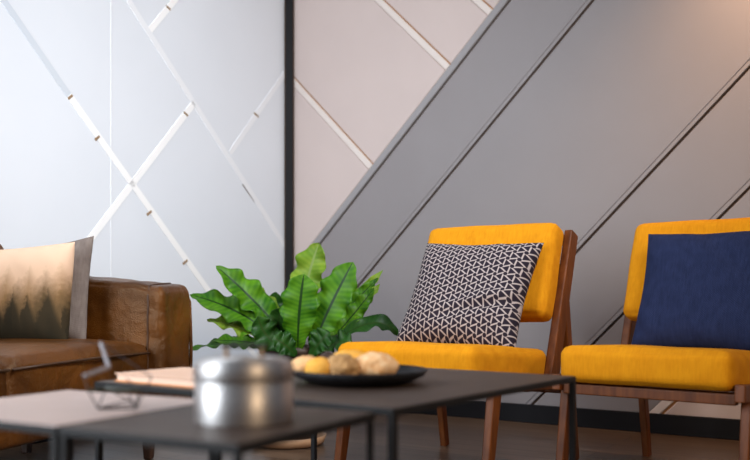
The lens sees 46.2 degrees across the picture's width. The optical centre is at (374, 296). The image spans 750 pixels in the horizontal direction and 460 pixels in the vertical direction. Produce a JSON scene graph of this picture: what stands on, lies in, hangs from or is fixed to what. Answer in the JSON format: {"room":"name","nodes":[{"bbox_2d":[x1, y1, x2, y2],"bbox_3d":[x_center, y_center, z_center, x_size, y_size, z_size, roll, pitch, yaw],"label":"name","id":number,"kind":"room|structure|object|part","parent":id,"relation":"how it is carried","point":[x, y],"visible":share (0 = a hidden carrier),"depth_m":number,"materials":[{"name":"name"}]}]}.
{"room":"living room","nodes":[
{"label":"living room","id":0,"kind":"room"},
{"bbox_2d":[0,0,283,398],"bbox_3d":[-1.803,-0.775,3.107,0.144,2.750,4.600,0,0,33],"label":"wall","id":1,"kind":"structure","parent":0,"point":[151,130],"depth_m":4.13,"materials":[{"name":"white paint"}]},
{"bbox_2d":[32,438,49,443],"bbox_3d":[-1.751,0.556,3.056,0.016,0.088,4.570,0,0,33],"label":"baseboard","id":2,"kind":"structure","parent":1,"relation":"attached to","point":[45,440],"depth_m":3.63,"materials":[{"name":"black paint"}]},
{"bbox_2d":[0,413,738,459],"bbox_3d":[0.000,0.630,1.200,12.000,0.060,12.000,0,0,33],"label":"floor","id":3,"kind":"structure","parent":0,"point":[418,434],"depth_m":3.51,"materials":[{"name":"brown wood"}]},
{"bbox_2d":[0,245,192,459],"bbox_3d":[-1.318,0.191,2.504,0.790,0.819,1.982,0,0,15],"label":"leather sofa","id":4,"kind":"object","parent":3,"relation":"on","point":[147,323],"visible":0.41,"depth_m":3.13,"materials":[{"name":"brown leather"}]},
{"bbox_2d":[0,359,6,397],"bbox_3d":[-1.361,0.234,2.099,0.568,0.189,0.791,0,0,15],"label":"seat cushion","id":5,"kind":"object","parent":4,"relation":"on","point":[3,362],"depth_m":2.37,"materials":[{"name":"leather"}]},
{"bbox_3d":[-1.339,0.510,3.382,0.051,0.180,0.051,0,0,15],"label":"leg","id":6,"kind":"part","parent":4,"relation":"part of","materials":[{"name":"brown wood"}]},
{"bbox_2d":[0,242,74,339],"bbox_3d":[-1.217,-0.003,3.056,0.397,0.376,0.153,0,0,17],"label":"throw pillow","id":7,"kind":"object","parent":4,"relation":"on","point":[36,282],"visible":0.84,"depth_m":2.99,"materials":[{"name":"fabric"}]},
{"bbox_2d":[0,338,146,396],"bbox_3d":[-1.169,0.233,2.841,0.567,0.189,0.791,0,0,15],"label":"seat cushion","id":8,"kind":"object","parent":4,"relation":"on","point":[35,365],"depth_m":2.68,"materials":[{"name":"leather"}]},
{"bbox_2d":[67,236,93,339],"bbox_3d":[-1.187,-0.003,3.151,0.429,0.435,0.175,0,0,15],"label":"throw pillow","id":9,"kind":"object","parent":4,"relation":"on","point":[82,254],"visible":0.3,"depth_m":3.09,"materials":[{"name":"beige fabric"}]},
{"bbox_3d":[-1.073,0.156,3.330,0.728,0.528,0.252,0,0,15],"label":"armrest","id":10,"kind":"part","parent":4,"relation":"part of","materials":[{"name":"leather"}]},
{"bbox_3d":[-0.836,0.510,3.252,0.051,0.180,0.051,0,0,15],"label":"leg","id":11,"kind":"part","parent":4,"relation":"part of","materials":[{"name":"brown wood"}]},
{"bbox_2d":[0,390,214,459],"bbox_3d":[-0.516,0.390,1.460,0.366,0.421,0.354,0,0,29],"label":"coffee table","id":12,"kind":"object","parent":3,"relation":"on","point":[40,413],"visible":0.66,"depth_m":1.41,"materials":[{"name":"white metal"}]},
{"bbox_3d":[-0.444,0.395,1.226,0.012,0.411,0.012,0,0,29],"label":"leg","id":13,"kind":"part","parent":12,"relation":"part of","materials":[{"name":"black metal"}]},
{"bbox_3d":[-0.589,0.395,1.694,0.012,0.411,0.012,0,0,29],"label":"leg","id":14,"kind":"part","parent":12,"relation":"part of","materials":[{"name":"black metal"}]},
{"bbox_2d":[82,341,151,408],"bbox_3d":[-0.421,0.127,1.430,0.099,0.102,0.145,0,0,0],"label":"ornament","id":15,"kind":"object","parent":12,"relation":"on","point":[108,366],"visible":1,"depth_m":1.42,"materials":[{"name":"silver metal"}]},
{"bbox_3d":[-0.454,0.102,1.451,0.032,0.054,0.104,0,0,0],"label":"rod","id":16,"kind":"part","parent":15,"relation":"part of","materials":[{"name":"silver metal"}]},
{"bbox_3d":[-0.280,0.395,1.525,0.012,0.411,0.012,0,0,29],"label":"leg","id":17,"kind":"part","parent":12,"relation":"part of","materials":[{"name":"black metal"}]},
{"bbox_2d":[59,405,375,459],"bbox_3d":[-0.218,0.390,1.293,0.312,0.421,0.347,0,0,29],"label":"coffee table","id":18,"kind":"object","parent":3,"relation":"on","point":[176,428],"visible":0.75,"depth_m":1.20,"materials":[{"name":"black metal"}]},
{"bbox_3d":[-0.429,0.395,1.218,0.009,0.411,0.009,0,0,29],"label":"leg","id":19,"kind":"part","parent":18,"relation":"part of","materials":[{"name":"black metal"}]},
{"bbox_3d":[-0.269,0.395,1.510,0.009,0.411,0.009,0,0,29],"label":"leg","id":20,"kind":"part","parent":18,"relation":"part of","materials":[{"name":"black metal"}]},
{"bbox_3d":[-0.167,0.395,1.075,0.009,0.411,0.009,0,0,29],"label":"leg","id":21,"kind":"part","parent":18,"relation":"part of","materials":[{"name":"black metal"}]},
{"bbox_2d":[193,343,293,427],"bbox_3d":[-0.189,0.123,1.270,0.143,0.112,0.143,0,0,0],"label":"canister","id":22,"kind":"object","parent":18,"relation":"on","point":[240,391],"visible":1,"depth_m":1.21,"materials":[{"name":"silver metal"}]},
{"bbox_3d":[-0.214,0.081,1.270,0.007,0.020,0.006,0,0,0],"label":"handle post","id":23,"kind":"part","parent":22,"relation":"part of","materials":[{"name":"silver metal"}]},
{"bbox_3d":[-0.189,0.102,1.270,0.143,0.032,0.143,0,0,0],"label":"lid","id":24,"kind":"part","parent":22,"relation":"part of","materials":[{"name":"silver metal"}]},
{"bbox_3d":[-0.189,0.070,1.270,0.066,0.006,0.012,0,0,0],"label":"handle","id":25,"kind":"part","parent":22,"relation":"part of","materials":[{"name":"silver metal"}]},
{"bbox_3d":[-0.164,0.081,1.270,0.007,0.020,0.006,0,0,0],"label":"handle post","id":26,"kind":"part","parent":22,"relation":"part of","materials":[{"name":"silver metal"}]},
{"bbox_3d":[-0.007,0.395,1.367,0.009,0.411,0.009,0,0,29],"label":"leg","id":27,"kind":"part","parent":18,"relation":"part of","materials":[{"name":"black metal"}]},
{"bbox_2d":[269,433,325,448],"bbox_3d":[-0.351,0.580,3.590,0.306,0.041,0.306,0,0,0],"label":"saucer","id":28,"kind":"object","parent":3,"relation":"on","point":[303,443],"visible":0.38,"depth_m":3.46,"materials":[{"name":"beige wood"}]},
{"bbox_2d":[190,243,398,438],"bbox_3d":[-0.339,0.183,3.559,0.871,0.817,0.377,0,0,0],"label":"potted fern","id":29,"kind":"object","parent":28,"relation":"on","point":[329,317],"visible":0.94,"depth_m":3.50,"materials":[{"name":"green plant"}]},
{"bbox_2d":[264,344,320,438],"bbox_3d":[-0.335,0.396,3.590,0.270,0.392,0.270,0,0,0],"label":"pot","id":30,"kind":"object","parent":29,"relation":"attached to","point":[299,350],"depth_m":3.46,"materials":[{"name":"silver metal"}]},
{"bbox_2d":[94,368,575,459],"bbox_3d":[-0.070,0.390,1.933,0.778,0.421,0.722,0,0,36],"label":"coffee table","id":31,"kind":"object","parent":3,"relation":"on","point":[438,388],"visible":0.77,"depth_m":1.72,"materials":[{"name":"black metal"}]},
{"bbox_3d":[-0.588,0.395,1.873,0.013,0.411,0.013,0,0,36],"label":"leg","id":32,"kind":"part","parent":31,"relation":"part of","materials":[{"name":"black metal"}]},
{"bbox_2d":[115,367,193,387],"bbox_3d":[-0.373,0.170,1.850,0.301,0.018,0.190,0,0,36],"label":"book","id":33,"kind":"object","parent":31,"relation":"on","point":[181,376],"visible":0.5,"depth_m":1.82,"materials":[{"name":"beige paper"}]},
{"bbox_3d":[-0.170,0.395,2.444,0.013,0.411,0.013,0,0,36],"label":"leg","id":34,"kind":"part","parent":31,"relation":"part of","materials":[{"name":"black metal"}]},
{"bbox_2d":[294,364,427,386],"bbox_3d":[-0.033,0.164,1.832,0.287,0.030,0.287,0,0,0],"label":"plate","id":35,"kind":"object","parent":31,"relation":"on","point":[405,373],"visible":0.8,"depth_m":1.72,"materials":[{"name":"black ceramic"}]},
{"bbox_2d":[292,355,314,371],"bbox_3d":[-0.144,0.141,1.833,0.068,0.038,0.062,0,0,0],"label":"biscuit","id":36,"kind":"object","parent":35,"relation":"on","point":[299,363],"visible":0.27,"depth_m":1.81,"materials":[{"name":"beige food"}]},
{"bbox_2d":[305,357,329,373],"bbox_3d":[-0.113,0.143,1.782,0.060,0.043,0.060,0,0,0],"label":"biscuit","id":37,"kind":"object","parent":35,"relation":"on","point":[320,365],"visible":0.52,"depth_m":1.76,"materials":[{"name":"yellow food"}]},
{"bbox_2d":[320,351,333,358],"bbox_3d":[-0.098,0.136,1.842,0.045,0.045,0.049,0,0,0],"label":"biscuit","id":38,"kind":"object","parent":35,"relation":"on","point":[327,354],"visible":0.2,"depth_m":1.83,"materials":[{"name":"brown food"}]},
{"bbox_2d":[328,354,359,374],"bbox_3d":[-0.069,0.141,1.787,0.078,0.051,0.072,0,0,0],"label":"biscuit","id":39,"kind":"object","parent":35,"relation":"on","point":[339,363],"visible":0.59,"depth_m":1.76,"materials":[{"name":"beige food"}]},
{"bbox_2d":[334,350,364,357],"bbox_3d":[-0.056,0.135,1.877,0.103,0.045,0.063,0,0,0],"label":"biscuit","id":40,"kind":"object","parent":35,"relation":"on","point":[354,353],"visible":0.15,"depth_m":1.86,"materials":[{"name":"food"}]},
{"bbox_2d":[356,352,398,374],"bbox_3d":[-0.001,0.138,1.813,0.099,0.051,0.085,0,0,-11],"label":"bread roll","id":41,"kind":"object","parent":35,"relation":"on","point":[370,362],"visible":0.71,"depth_m":1.78,"materials":[{"name":"beige food"}]},
{"bbox_3d":[0.029,0.395,1.421,0.013,0.411,0.013,0,0,36],"label":"leg","id":42,"kind":"part","parent":31,"relation":"part of","materials":[{"name":"black metal"}]},
{"bbox_3d":[0.447,0.395,1.993,0.013,0.411,0.013,0,0,36],"label":"leg","id":43,"kind":"part","parent":31,"relation":"part of","materials":[{"name":"black metal"}]},
{"bbox_2d":[334,222,578,459],"bbox_3d":[0.299,0.167,3.091,0.582,0.873,0.785,0,0,34],"label":"lounge chair","id":44,"kind":"object","parent":3,"relation":"on","point":[549,290],"visible":0.51,"depth_m":3.07,"materials":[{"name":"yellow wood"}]},
{"bbox_3d":[-0.102,0.427,2.991,0.030,0.352,0.111,0,0,34],"label":"leg","id":45,"kind":"part","parent":44,"relation":"part of","materials":[{"name":"brown wood"}]},
{"bbox_2d":[339,341,545,373],"bbox_3d":[0.240,0.220,3.004,0.523,0.126,0.574,0,-4,34],"label":"seat cushion","id":46,"kind":"object","parent":44,"relation":"on","point":[477,357],"depth_m":2.76,"materials":[{"name":"yellow fabric"}]},
{"bbox_3d":[0.252,0.307,3.512,0.026,0.590,0.141,0,0,34],"label":"leg","id":47,"kind":"part","parent":44,"relation":"part of","materials":[{"name":"brown wood"}]},
{"bbox_2d":[396,243,543,346],"bbox_3d":[0.330,-0.008,3.129,0.482,0.393,0.265,0,0,35],"label":"throw pillow","id":48,"kind":"object","parent":44,"relation":"on","point":[463,294],"visible":0.83,"depth_m":3.05,"materials":[{"name":"fabric"}]},
{"bbox_3d":[0.353,0.427,2.682,0.030,0.352,0.111,0,0,34],"label":"leg","id":49,"kind":"part","parent":44,"relation":"part of","materials":[{"name":"brown wood"}]},
{"bbox_2d":[428,222,563,321],"bbox_3d":[0.416,-0.091,3.264,0.538,0.370,0.110,0,-20,34],"label":"cushion","id":50,"kind":"object","parent":44,"relation":"on","point":[544,295],"depth_m":3.13,"materials":[{"name":"yellow fabric"}]},
{"bbox_3d":[0.516,0.287,2.922,0.030,0.095,0.710,0,0,34],"label":"rail","id":51,"kind":"part","parent":44,"relation":"part of","materials":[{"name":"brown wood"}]},
{"bbox_3d":[0.457,0.325,3.324,0.526,0.045,0.022,0,0,34],"label":"rail","id":52,"kind":"part","parent":44,"relation":"part of","materials":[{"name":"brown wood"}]},
{"bbox_3d":[0.664,0.033,3.139,0.032,0.554,0.255,0,0,34],"label":"post","id":53,"kind":"part","parent":44,"relation":"part of","materials":[{"name":"brown wood"}]},
{"bbox_3d":[0.707,0.307,3.203,0.026,0.590,0.141,0,0,34],"label":"leg","id":54,"kind":"part","parent":44,"relation":"part of","materials":[{"name":"brown wood"}]},
{"bbox_2d":[552,217,749,459],"bbox_3d":[1.009,0.167,2.857,0.582,0.873,0.785,0,0,39],"label":"lounge chair","id":55,"kind":"object","parent":3,"relation":"on","point":[717,376],"visible":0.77,"depth_m":2.60,"materials":[{"name":"yellow fabric"}]},
{"bbox_3d":[0.602,0.427,2.788,0.030,0.352,0.111,0,0,38],"label":"leg","id":56,"kind":"part","parent":55,"relation":"part of","materials":[{"name":"brown wood"}]},
{"bbox_3d":[0.783,0.287,3.015,0.030,0.095,0.710,0,0,38],"label":"rail","id":57,"kind":"part","parent":55,"relation":"part of","materials":[{"name":"brown wood"}]},
{"bbox_3d":[0.946,0.033,3.220,0.032,0.554,0.255,0,0,39],"label":"post","id":58,"kind":"part","parent":55,"relation":"part of","materials":[{"name":"brown wood"}]},
{"bbox_3d":[0.994,0.307,3.280,0.026,0.590,0.141,0,0,39],"label":"leg","id":59,"kind":"part","parent":55,"relation":"part of","materials":[{"name":"brown wood"}]},
{"bbox_3d":[0.796,0.284,2.591,0.522,0.032,0.026,0,0,38],"label":"rail","id":60,"kind":"part","parent":55,"relation":"part of","materials":[{"name":"brown wood"}]},
{"bbox_2d":[561,344,749,391],"bbox_3d":[0.944,0.220,2.774,0.523,0.126,0.574,0,-4,39],"label":"seat cushion","id":61,"kind":"object","parent":55,"relation":"on","point":[596,367],"depth_m":2.54,"materials":[{"name":"yellow fabric"}]},
{"bbox_2d":[624,217,749,321],"bbox_3d":[1.139,-0.091,3.021,0.538,0.370,0.110,0,-20,38],"label":"cushion","id":62,"kind":"object","parent":55,"relation":"on","point":[636,277],"depth_m":3.10,"materials":[{"name":"yellow fabric"}]},
{"bbox_2d":[631,231,749,350],"bbox_3d":[1.089,-0.022,2.870,0.470,0.397,0.243,0,0,39],"label":"throw pillow","id":63,"kind":"object","parent":55,"relation":"on","point":[696,292],"visible":0.91,"depth_m":2.82,"materials":[{"name":"blue fabric"}]},
{"bbox_3d":[1.213,0.287,2.672,0.030,0.095,0.710,0,0,39],"label":"rail","id":64,"kind":"part","parent":55,"relation":"part of","materials":[{"name":"brown wood"}]},
{"bbox_3d":[1.032,0.427,2.446,0.030,0.352,0.111,0,0,39],"label":"leg","id":65,"kind":"part","parent":55,"relation":"part of","materials":[{"name":"brown wood"}]},
{"bbox_2d":[294,0,749,418],"bbox_3d":[1.306,-0.775,3.910,4.200,2.750,0.142,0,0,33],"label":"wall","id":66,"kind":"structure","parent":0,"point":[598,120],"depth_m":4.22,"materials":[{"name":"grey paint"}]},
{"bbox_2d":[284,0,293,289],"bbox_3d":[-0.486,-0.775,4.975,0.054,2.750,0.042,0,0,-12],"label":"trim","id":67,"kind":"structure","parent":66,"relation":"attached to","point":[288,4],"depth_m":4.96,"materials":[{"name":"black paint"}]},
{"bbox_3d":[-0.258,-0.681,4.856,0.547,1.093,0.016,0,0,33],"label":"wall panel","id":68,"kind":"part","parent":66,"relation":"part of","materials":[{"name":"paint"}]},
{"bbox_3d":[-0.063,-1.430,4.729,1.012,1.440,0.016,0,0,33],"label":"wall panel","id":69,"kind":"part","parent":66,"relation":"part of","materials":[{"name":"paint"}]},
{"bbox_3d":[0.063,-1.662,4.647,1.182,0.975,0.016,0,0,33],"label":"wall panel","id":70,"kind":"part","parent":66,"relation":"part of","materials":[{"name":"paint"}]},
{"bbox_3d":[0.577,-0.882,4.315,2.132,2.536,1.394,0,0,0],"label":"wall panel","id":71,"kind":"part","parent":66,"relation":"part of","materials":[{"name":"grey paint"}]},
{"bbox_3d":[0.582,-1.780,4.309,1.480,0.740,0.016,0,0,33],"label":"wall panel","id":72,"kind":"part","parent":66,"relation":"part of","materials":[{"name":"paint"}]},
{"bbox_2d":[415,401,739,440],"bbox_3d":[1.279,0.556,3.840,4.170,0.088,0.018,0,0,33],"label":"baseboard","id":73,"kind":"structure","parent":66,"relation":"attached to","point":[668,424],"depth_m":3.97,"materials":[{"name":"black paint"}]},
{"bbox_3d":[1.611,-0.775,3.639,3.213,2.750,0.016,0,0,33],"label":"wall panel","id":74,"kind":"part","parent":66,"relation":"part of","materials":[{"name":"grey paint"}]},
{"bbox_3d":[1.859,-0.775,3.478,2.801,2.750,0.016,0,0,33],"label":"wall panel","id":75,"kind":"part","parent":66,"relation":"part of","materials":[{"name":"grey paint"}]},
{"bbox_3d":[2.115,-0.496,3.312,2.192,2.192,0.016,0,0,33],"label":"wall panel","id":76,"kind":"part","parent":66,"relation":"part of","materials":[{"name":"paint"}]}
]}

